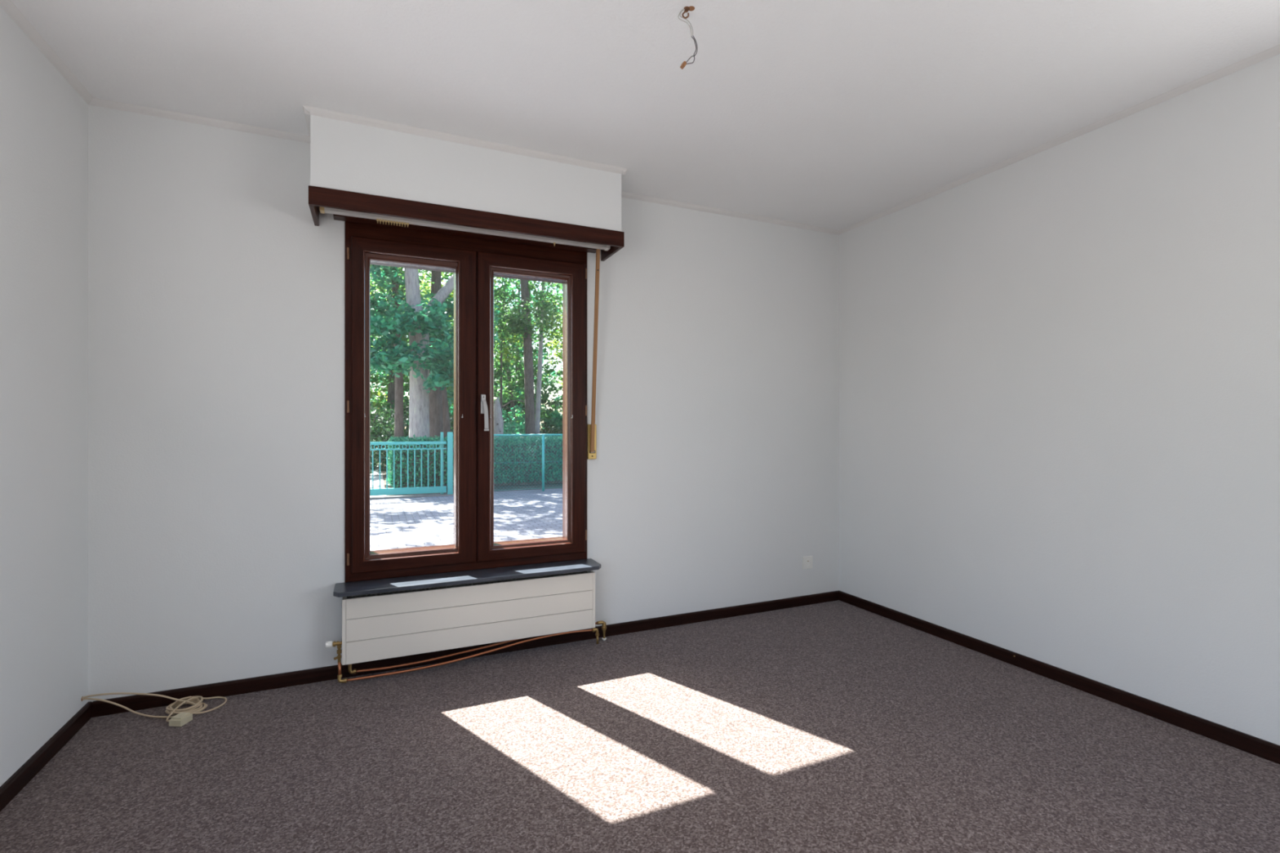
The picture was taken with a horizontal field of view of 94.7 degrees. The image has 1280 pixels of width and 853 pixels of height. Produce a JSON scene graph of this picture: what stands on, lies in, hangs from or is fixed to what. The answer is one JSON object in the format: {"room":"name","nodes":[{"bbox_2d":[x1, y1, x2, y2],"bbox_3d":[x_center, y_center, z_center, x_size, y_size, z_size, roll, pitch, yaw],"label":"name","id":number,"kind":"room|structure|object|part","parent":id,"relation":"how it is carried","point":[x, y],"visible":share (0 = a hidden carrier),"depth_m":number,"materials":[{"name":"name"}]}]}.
{"room":"empty room","nodes":[
{"label":"empty room","id":0,"kind":"room"},
{"bbox_2d":[0,5,88,786],"bbox_3d":[-1.211,-0.065,-0.021,0.120,2.520,5.760,0,0,-24],"label":"wall","id":1,"kind":"structure","parent":0,"point":[44,120],"depth_m":2.05,"materials":[{"name":"paint"}]},
{"bbox_2d":[0,701,92,812],"bbox_3d":[-1.136,1.145,-0.023,0.016,0.060,5.295,0,0,-24],"label":"baseboard","id":2,"kind":"structure","parent":1,"relation":"attached to","point":[24,774],"depth_m":2.03,"materials":[{"name":"brown wood"}]},
{"bbox_2d":[0,0,93,104],"bbox_3d":[-1.131,-1.314,-0.021,0.026,0.022,5.295,0,0,-24],"label":"trim","id":3,"kind":"structure","parent":1,"relation":"attached to","point":[8,6],"depth_m":2.04,"materials":[{"name":"white paint"}]},
{"bbox_2d":[88,104,839,702],"bbox_3d":[-0.474,-0.065,3.273,3.938,2.520,0.165,0,0,-24],"label":"wall","id":4,"kind":"structure","parent":0,"point":[216,295],"depth_m":2.68,"materials":[{"name":"paint"}]},
{"bbox_2d":[88,97,310,142],"bbox_3d":[-1.859,-1.314,2.542,0.812,0.022,0.026,0,0,-24],"label":"trim","id":5,"kind":"structure","parent":4,"relation":"attached to","point":[95,101],"depth_m":2.52,"materials":[{"name":"white paint"}]},
{"bbox_2d":[302,106,310,136],"bbox_3d":[-1.444,-1.314,2.578,0.026,0.022,0.303,0,0,-24],"label":"trim","id":6,"kind":"structure","parent":4,"relation":"attached to","point":[307,116],"depth_m":2.51,"materials":[{"name":"white paint"}]},
{"bbox_2d":[91,591,839,717],"bbox_3d":[-0.437,1.145,3.191,3.906,0.060,0.016,0,0,-24],"label":"baseboard","id":7,"kind":"structure","parent":4,"relation":"attached to","point":[136,702],"depth_m":2.88,"materials":[{"name":"brown wood"}]},
{"bbox_2d":[344,221,586,582],"bbox_3d":[-0.893,-0.112,3.137,1.202,1.803,0.428,0,0,-24],"label":"window","id":8,"kind":"structure","parent":4,"relation":"in","point":[474,263],"depth_m":2.98,"materials":[{"name":"brown wood"}]},
{"bbox_3d":[-1.116,-0.101,2.933,0.570,1.582,0.128,0,0,-24],"label":"sash","id":9,"kind":"part","parent":8,"relation":"part of","materials":[{"name":"brown wood"}]},
{"bbox_3d":[-0.801,-0.114,3.000,0.018,0.098,0.010,0,0,-24],"label":"handle plate","id":10,"kind":"part","parent":8,"relation":"part of","materials":[{"name":"silver metal"}]},
{"bbox_3d":[-0.783,-0.070,2.978,0.033,0.183,0.048,0,0,-24],"label":"handle","id":11,"kind":"part","parent":8,"relation":"part of","materials":[{"name":"silver metal"}]},
{"bbox_3d":[-0.587,-0.101,3.172,0.576,1.582,0.128,0,0,-24],"label":"sash","id":12,"kind":"part","parent":8,"relation":"part of","materials":[{"name":"brown wood"}]},
{"bbox_2d":[310,115,621,231],"bbox_3d":[-0.794,-1.166,2.882,1.408,0.318,0.283,0,0,-24],"label":"box","id":13,"kind":"object","parent":4,"relation":"attached to","point":[345,156],"depth_m":2.71,"materials":[{"name":"paint"}]},
{"bbox_2d":[325,570,606,683],"bbox_3d":[-0.806,0.977,2.958,1.362,0.398,0.134,0,0,-24],"label":"radiator","id":14,"kind":"object","parent":4,"relation":"attached to","point":[397,624],"visible":0.98,"depth_m":2.86,"materials":[{"name":"white metal"}]},
{"bbox_3d":[-1.402,0.985,2.658,0.028,0.031,0.031,0,0,-24],"label":"valve knob","id":15,"kind":"part","parent":14,"relation":"part of","materials":[{"name":"white plastic"}]},
{"bbox_2d":[308,185,624,261],"bbox_3d":[-0.790,-0.965,2.877,1.424,0.077,0.295,0,0,-24],"label":"pelmet","id":16,"kind":"object","parent":4,"relation":"attached to","point":[318,197],"visible":0.89,"depth_m":2.74,"materials":[{"name":"brown wood"}]},
{"bbox_2d":[319,206,610,250],"bbox_3d":[-0.787,-0.961,2.875,1.363,0.060,0.044,0,0,-24],"label":"rail","id":17,"kind":"object","parent":16,"relation":"attached to","point":[322,210],"visible":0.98,"depth_m":2.82,"materials":[{"name":"white metal"}]},
{"bbox_2d":[333,558,600,597],"bbox_3d":[-0.807,0.742,2.928,1.266,0.020,0.190,0,0,-24],"label":"window sill","id":18,"kind":"structure","parent":4,"relation":"attached to","point":[424,581],"depth_m":2.87,"materials":[{"name":"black stone"}]},
{"bbox_2d":[586,248,599,459],"bbox_3d":[-0.246,-0.408,3.221,0.049,1.178,0.117,0,0,-24],"label":"strap","id":19,"kind":"object","parent":4,"relation":"hanging from","point":[591,428],"visible":0.97,"depth_m":3.22,"materials":[{"name":"brown fabric"}]},
{"bbox_3d":[-0.267,0.085,3.267,0.049,0.193,0.017,0,0,-24],"label":"winder plate","id":20,"kind":"part","parent":19,"relation":"part of","materials":[{"name":"gold metal"}]},
{"bbox_2d":[621,191,839,235],"bbox_3d":[0.577,-1.314,3.643,1.718,0.022,0.026,0,0,-24],"label":"trim","id":21,"kind":"structure","parent":4,"relation":"attached to","point":[624,194],"depth_m":3.62,"materials":[{"name":"white paint"}]},
{"bbox_2d":[802,555,812,568],"bbox_3d":[1.107,0.898,3.889,0.081,0.081,0.016,0,0,-24],"label":"wall socket","id":22,"kind":"object","parent":4,"relation":"attached to","point":[806,561],"visible":1,"depth_m":3.89,"materials":[{"name":"white plastic"}]},
{"bbox_2d":[0,600,1279,852],"bbox_3d":[0.688,1.235,0.704,4.178,0.120,5.515,0,0,-24],"label":"floor","id":23,"kind":"structure","parent":0,"point":[834,726],"depth_m":2.06,"materials":[{"name":"carpet"}]},
{"bbox_2d":[80,692,226,726],"bbox_3d":[-1.959,1.116,2.357,0.488,0.116,0.232,0,0,-24],"label":"extension cord","id":24,"kind":"object","parent":23,"relation":"on","point":[180,717],"visible":1,"depth_m":2.38,"materials":[{"name":"beige plastic"}]},
{"bbox_2d":[11,0,1279,230],"bbox_3d":[0.638,-1.400,0.815,4.178,0.150,5.760,0,0,-24],"label":"ceiling","id":25,"kind":"structure","parent":0,"point":[834,114],"depth_m":2.21,"materials":[{"name":"white paint"}]},
{"bbox_2d":[304,105,626,174],"bbox_3d":[-0.731,-1.314,2.741,1.448,0.022,0.026,0,0,-24],"label":"trim","id":26,"kind":"structure","parent":25,"relation":"attached to","point":[314,111],"depth_m":2.69,"materials":[{"name":"white paint"}]},
{"bbox_2d":[677,5,697,69],"bbox_3d":[0.151,-1.234,1.870,0.062,0.190,0.023,0,0,8],"label":"wiring","id":27,"kind":"object","parent":25,"relation":"hanging from","point":[686,9],"visible":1,"depth_m":1.87,"materials":[{"name":"brown metal"}]},
{"bbox_2d":[839,53,1279,745],"bbox_3d":[2.486,-0.065,1.651,0.120,2.520,5.760,0,0,-24],"label":"wall","id":28,"kind":"structure","parent":0,"point":[1060,364],"depth_m":2.60,"materials":[{"name":"paint"}]},
{"bbox_2d":[838,590,1279,764],"bbox_3d":[2.436,1.145,1.593,0.019,0.060,5.295,0,0,-24],"label":"baseboard","id":29,"kind":"structure","parent":28,"relation":"attached to","point":[1267,750],"depth_m":2.58,"materials":[{"name":"brown wood"}]},
{"bbox_2d":[839,44,1279,235],"bbox_3d":[2.433,-1.314,1.592,0.026,0.022,5.295,0,0,-24],"label":"trim","id":30,"kind":"structure","parent":28,"relation":"attached to","point":[1270,52],"depth_m":2.58,"materials":[{"name":"white paint"}]},
{"label":"outside","id":31,"kind":"structure","parent":0,"visible":0},
{"bbox_2d":[369,450,562,496],"bbox_3d":[-12.445,1.590,45.709,75.000,0.210,66.450,0,0,-24],"label":"ground","id":32,"kind":"structure","parent":31,"point":[553,486],"depth_m":14.49,"materials":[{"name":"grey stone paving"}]},
{"bbox_2d":[369,265,391,400],"bbox_3d":[-11.807,-3.962,23.516,5.024,10.977,4.798,0,0,-24],"label":"tree","id":33,"kind":"object","parent":32,"relation":"on","point":[376,375],"visible":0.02,"depth_m":23.53,"materials":[{"name":"green plant"}]},
{"bbox_2d":[369,388,394,463],"bbox_3d":[-10.481,-0.210,21.649,3.123,3.471,2.258,0,0,-24],"label":"shrub","id":34,"kind":"object","parent":32,"relation":"on","point":[376,403],"visible":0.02,"depth_m":22.00,"materials":[{"name":"green plant"}]},
{"bbox_2d":[369,395,406,474],"bbox_3d":[-8.472,0.281,17.742,2.838,2.460,2.200,0,0,-24],"label":"shrub","id":35,"kind":"object","parent":32,"relation":"on","point":[372,431],"visible":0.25,"depth_m":17.85,"materials":[{"name":"green plant"}]},
{"bbox_2d":[369,400,408,466],"bbox_3d":[-7.872,0.315,19.117,1.864,2.396,2.040,0,0,24],"label":"shrub","id":36,"kind":"object","parent":32,"relation":"on","point":[390,411],"visible":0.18,"depth_m":18.74,"materials":[{"name":"green plant"}]},
{"bbox_2d":[369,266,427,437],"bbox_3d":[-7.901,-3.401,17.210,3.625,9.852,3.062,0,0,-24],"label":"tree","id":37,"kind":"object","parent":32,"relation":"on","point":[398,406],"visible":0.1,"depth_m":17.06,"materials":[{"name":"green plant"}]},
{"bbox_2d":[369,277,427,408],"bbox_3d":[-13.044,-3.933,31.487,4.947,10.916,4.428,0,0,-24],"label":"tree","id":38,"kind":"object","parent":32,"relation":"on","point":[373,384],"visible":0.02,"depth_m":31.27,"materials":[{"name":"green plant"}]},
{"bbox_2d":[369,271,450,423],"bbox_3d":[-10.304,-4.244,26.821,4.538,11.542,4.858,0,0,31],"label":"tree","id":39,"kind":"object","parent":32,"relation":"on","point":[380,388],"visible":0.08,"depth_m":25.68,"materials":[{"name":"green plant"}]},
{"bbox_2d":[369,266,451,465],"bbox_3d":[-9.244,-3.504,23.249,5.266,10.062,4.435,0,0,1],"label":"tree","id":40,"kind":"object","parent":32,"relation":"on","point":[390,402],"visible":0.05,"depth_m":22.79,"materials":[{"name":"green plant"}]},
{"bbox_2d":[403,269,453,437],"bbox_3d":[-5.296,-3.359,17.750,3.933,9.769,3.572,0,0,-1],"label":"tree","id":41,"kind":"object","parent":32,"relation":"on","point":[435,397],"visible":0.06,"depth_m":17.13,"materials":[{"name":"green plant"}]},
{"bbox_2d":[403,401,453,437],"bbox_3d":[-8.463,0.115,26.305,5.163,2.752,2.574,0,0,-24],"label":"shrub","id":42,"kind":"object","parent":32,"relation":"on","point":[451,410],"visible":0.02,"depth_m":25.77,"materials":[{"name":"green plant"}]},
{"bbox_2d":[369,264,502,439],"bbox_3d":[-6.242,-5.151,15.037,9.856,13.353,5.741,0,0,-38],"label":"tree","id":43,"kind":"object","parent":32,"relation":"on","point":[423,322],"visible":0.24,"depth_m":15.28,"materials":[{"name":"green plant"}]},
{"bbox_2d":[403,271,496,437],"bbox_3d":[-5.942,-2.360,18.546,2.824,7.781,2.681,0,0,-24],"label":"tree","id":44,"kind":"object","parent":32,"relation":"on","point":[446,416],"visible":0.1,"depth_m":18.00,"materials":[{"name":"green plant"}]},
{"bbox_2d":[448,412,453,437],"bbox_3d":[-6.264,0.466,19.939,2.027,2.084,2.112,0,0,10],"label":"shrub","id":45,"kind":"object","parent":32,"relation":"on","point":[451,422],"visible":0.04,"depth_m":19.80,"materials":[{"name":"green plant"}]},
{"bbox_2d":[401,270,520,417],"bbox_3d":[-7.123,-3.732,23.126,4.286,10.515,5.361,0,0,29],"label":"tree","id":46,"kind":"object","parent":32,"relation":"on","point":[497,364],"visible":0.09,"depth_m":23.50,"materials":[{"name":"green plant"}]},
{"bbox_2d":[385,434,562,488],"bbox_3d":[-1.437,0.819,15.910,9.973,1.312,1.011,0,0,-24],"label":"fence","id":47,"kind":"object","parent":32,"relation":"on","point":[532,451],"visible":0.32,"depth_m":14.65,"materials":[{"name":"green plant"}]},
{"bbox_2d":[493,396,503,443],"bbox_3d":[-4.532,0.288,18.803,0.400,2.473,0.400,0,0,-24],"label":"tree","id":48,"kind":"object","parent":32,"relation":"on","point":[498,418],"visible":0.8,"depth_m":18.68,"materials":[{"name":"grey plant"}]},
{"bbox_2d":[493,295,516,430],"bbox_3d":[-6.505,-2.262,25.741,1.913,7.585,2.570,0,0,-33],"label":"tree","id":49,"kind":"object","parent":32,"relation":"on","point":[508,377],"visible":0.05,"depth_m":25.40,"materials":[{"name":"green plant"}]},
{"bbox_2d":[493,293,523,417],"bbox_3d":[-8.386,-3.708,33.658,5.146,10.467,4.443,0,0,-24],"label":"tree","id":50,"kind":"object","parent":32,"relation":"on","point":[503,294],"visible":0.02,"depth_m":33.50,"materials":[{"name":"green plant"}]},
{"bbox_2d":[493,280,524,412],"bbox_3d":[-5.418,-2.150,24.018,2.057,7.353,1.848,0,0,2],"label":"tree","id":51,"kind":"object","parent":32,"relation":"on","point":[506,352],"visible":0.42,"depth_m":23.76,"materials":[{"name":"green plant"}]},
{"bbox_2d":[503,420,520,443],"bbox_3d":[-5.168,0.612,20.840,1.851,1.778,2.085,0,0,-40],"label":"shrub","id":52,"kind":"object","parent":32,"relation":"on","point":[506,432],"visible":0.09,"depth_m":21.01,"materials":[{"name":"green plant"}]},
{"bbox_2d":[502,403,524,443],"bbox_3d":[-5.472,0.253,24.289,1.826,2.494,2.215,0,0,42],"label":"shrub","id":53,"kind":"object","parent":32,"relation":"on","point":[522,422],"visible":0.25,"depth_m":24.15,"materials":[{"name":"green plant"}]},
{"bbox_2d":[493,277,562,443],"bbox_3d":[-4.452,-4.646,22.104,6.171,12.359,4.617,0,0,-17],"label":"tree","id":54,"kind":"object","parent":32,"relation":"on","point":[513,324],"visible":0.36,"depth_m":21.96,"materials":[{"name":"green plant"}]},
{"bbox_2d":[493,276,562,422],"bbox_3d":[-4.882,-4.514,26.083,5.498,12.079,4.048,0,0,-24],"label":"tree","id":55,"kind":"object","parent":32,"relation":"on","point":[519,375],"visible":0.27,"depth_m":25.75,"materials":[{"name":"green plant"}]},
{"bbox_2d":[493,278,562,420],"bbox_3d":[-5.891,-3.530,29.508,5.308,10.112,4.629,0,0,-24],"label":"tree","id":56,"kind":"object","parent":32,"relation":"on","point":[517,388],"visible":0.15,"depth_m":29.10,"materials":[{"name":"green plant"}]},
{"bbox_2d":[493,397,562,438],"bbox_3d":[-5.797,0.006,28.689,5.053,3.067,2.431,0,0,-24],"label":"shrub","id":57,"kind":"object","parent":32,"relation":"on","point":[543,402],"visible":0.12,"depth_m":28.61,"materials":[{"name":"green plant"}]},
{"bbox_2d":[497,285,561,410],"bbox_3d":[-7.162,-3.562,36.389,4.566,10.175,4.646,0,0,-24],"label":"tree","id":58,"kind":"object","parent":32,"relation":"on","point":[513,286],"visible":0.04,"depth_m":36.15,"materials":[{"name":"green plant"}]},
{"bbox_2d":[504,395,562,442],"bbox_3d":[-6.517,-0.197,34.302,5.178,3.434,2.571,0,0,-24],"label":"shrub","id":59,"kind":"object","parent":32,"relation":"on","point":[553,402],"visible":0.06,"depth_m":34.77,"materials":[{"name":"green plant"}]},
{"bbox_2d":[531,282,562,443],"bbox_3d":[-2.963,-2.151,23.620,2.518,7.354,2.622,0,0,15],"label":"tree","id":60,"kind":"object","parent":32,"relation":"on","point":[537,420],"visible":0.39,"depth_m":22.98,"materials":[{"name":"green plant"}]},
{"bbox_2d":[532,292,562,412],"bbox_3d":[-3.709,-4.629,33.816,4.978,12.312,4.310,0,0,2],"label":"tree","id":61,"kind":"object","parent":32,"relation":"on","point":[553,406],"visible":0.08,"depth_m":33.58,"materials":[{"name":"green plant"}]},
{"bbox_2d":[540,409,562,441],"bbox_3d":[-2.775,0.086,29.128,4.837,2.940,2.680,0,0,-24],"label":"shrub","id":62,"kind":"object","parent":32,"relation":"on","point":[555,420],"visible":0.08,"depth_m":28.04,"materials":[{"name":"green plant"}]},
{"bbox_2d":[540,419,562,442],"bbox_3d":[-2.783,0.618,22.657,2.492,1.787,1.883,0,0,-24],"label":"shrub","id":63,"kind":"object","parent":32,"relation":"on","point":[557,429],"visible":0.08,"depth_m":22.34,"materials":[{"name":"green plant"}]},
{"bbox_2d":[540,394,562,428],"bbox_3d":[-5.058,-0.576,42.801,5.035,4.250,2.481,0,0,-11],"label":"shrub","id":64,"kind":"object","parent":32,"relation":"on","point":[558,397],"visible":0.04,"depth_m":42.47,"materials":[{"name":"green plant"}]},
{"bbox_2d":[554,320,562,386],"bbox_3d":[-3.951,-4.066,41.970,4.795,11.182,4.661,0,0,-24],"label":"tree","id":65,"kind":"object","parent":32,"relation":"on","point":[561,320],"visible":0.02,"depth_m":41.11,"materials":[{"name":"green plant"}]},
{"bbox_2d":[556,293,562,349],"bbox_3d":[-1.784,-4.231,28.196,4.280,11.513,4.392,0,0,17],"label":"tree","id":66,"kind":"object","parent":32,"relation":"on","point":[560,294],"visible":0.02,"depth_m":27.78,"materials":[{"name":"green plant"}]},
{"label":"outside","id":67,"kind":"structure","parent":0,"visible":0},
{"bbox_2d":[369,469,386,497],"bbox_3d":[-8.806,1.575,15.525,3.750,0.200,8.450,0,0,-24],"label":"path","id":68,"kind":"structure","parent":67,"point":[375,476],"depth_m":15.90,"materials":[{"name":"grey concrete"}]},
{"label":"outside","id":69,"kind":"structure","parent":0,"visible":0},
{"bbox_2d":[369,488,562,551],"bbox_3d":[-0.751,1.575,8.940,34.000,0.200,10.190,0,0,-24],"label":"driveway","id":70,"kind":"structure","parent":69,"point":[526,514],"depth_m":9.34,"materials":[{"name":"concrete"}]},
{"bbox_2d":[369,493,453,499],"bbox_3d":[-6.024,1.462,11.741,5.100,0.025,0.120,0,0,-24],"label":"track","id":71,"kind":"object","parent":70,"relation":"on","point":[442,495],"depth_m":12.25,"materials":[{"name":"silver metal"}]},
{"bbox_2d":[369,441,446,496],"bbox_3d":[-6.069,0.863,11.742,4.220,1.095,0.090,0,0,-24],"label":"gate","id":72,"kind":"object","parent":71,"relation":"on","point":[442,489],"visible":0.31,"depth_m":12.27,"materials":[{"name":"teal metal"}]},
{"bbox_2d":[440,431,443,494],"bbox_3d":[-4.262,0.798,12.691,0.055,1.353,0.060,0,0,-24],"label":"post","id":73,"kind":"object","parent":70,"relation":"on","point":[442,433],"visible":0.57,"depth_m":12.67,"materials":[{"name":"teal metal"}]},
{"bbox_2d":[447,431,453,494],"bbox_3d":[-4.076,0.798,12.644,0.125,1.353,0.120,0,0,-24],"label":"gate post","id":74,"kind":"object","parent":70,"relation":"on","point":[450,434],"visible":0.97,"depth_m":12.60,"materials":[{"name":"teal metal"}]},
{"bbox_2d":[453,434,562,491],"bbox_3d":[-0.361,0.828,14.325,8.050,1.314,0.057,0,0,-24],"label":"fence","id":75,"kind":"object","parent":70,"relation":"on","point":[543,436],"visible":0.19,"depth_m":13.37,"materials":[{"name":"teal metal"}]},
{"bbox_3d":[-0.361,0.190,14.325,8.050,0.038,0.038,0,0,-24],"label":"rail","id":76,"kind":"part","parent":75,"relation":"part of","materials":[{"name":"teal metal"}]},
{"bbox_3d":[-2.213,0.838,13.487,0.060,1.295,0.057,0,0,-24],"label":"fence post","id":77,"kind":"part","parent":75,"relation":"part of","materials":[{"name":"teal metal"}]}
]}

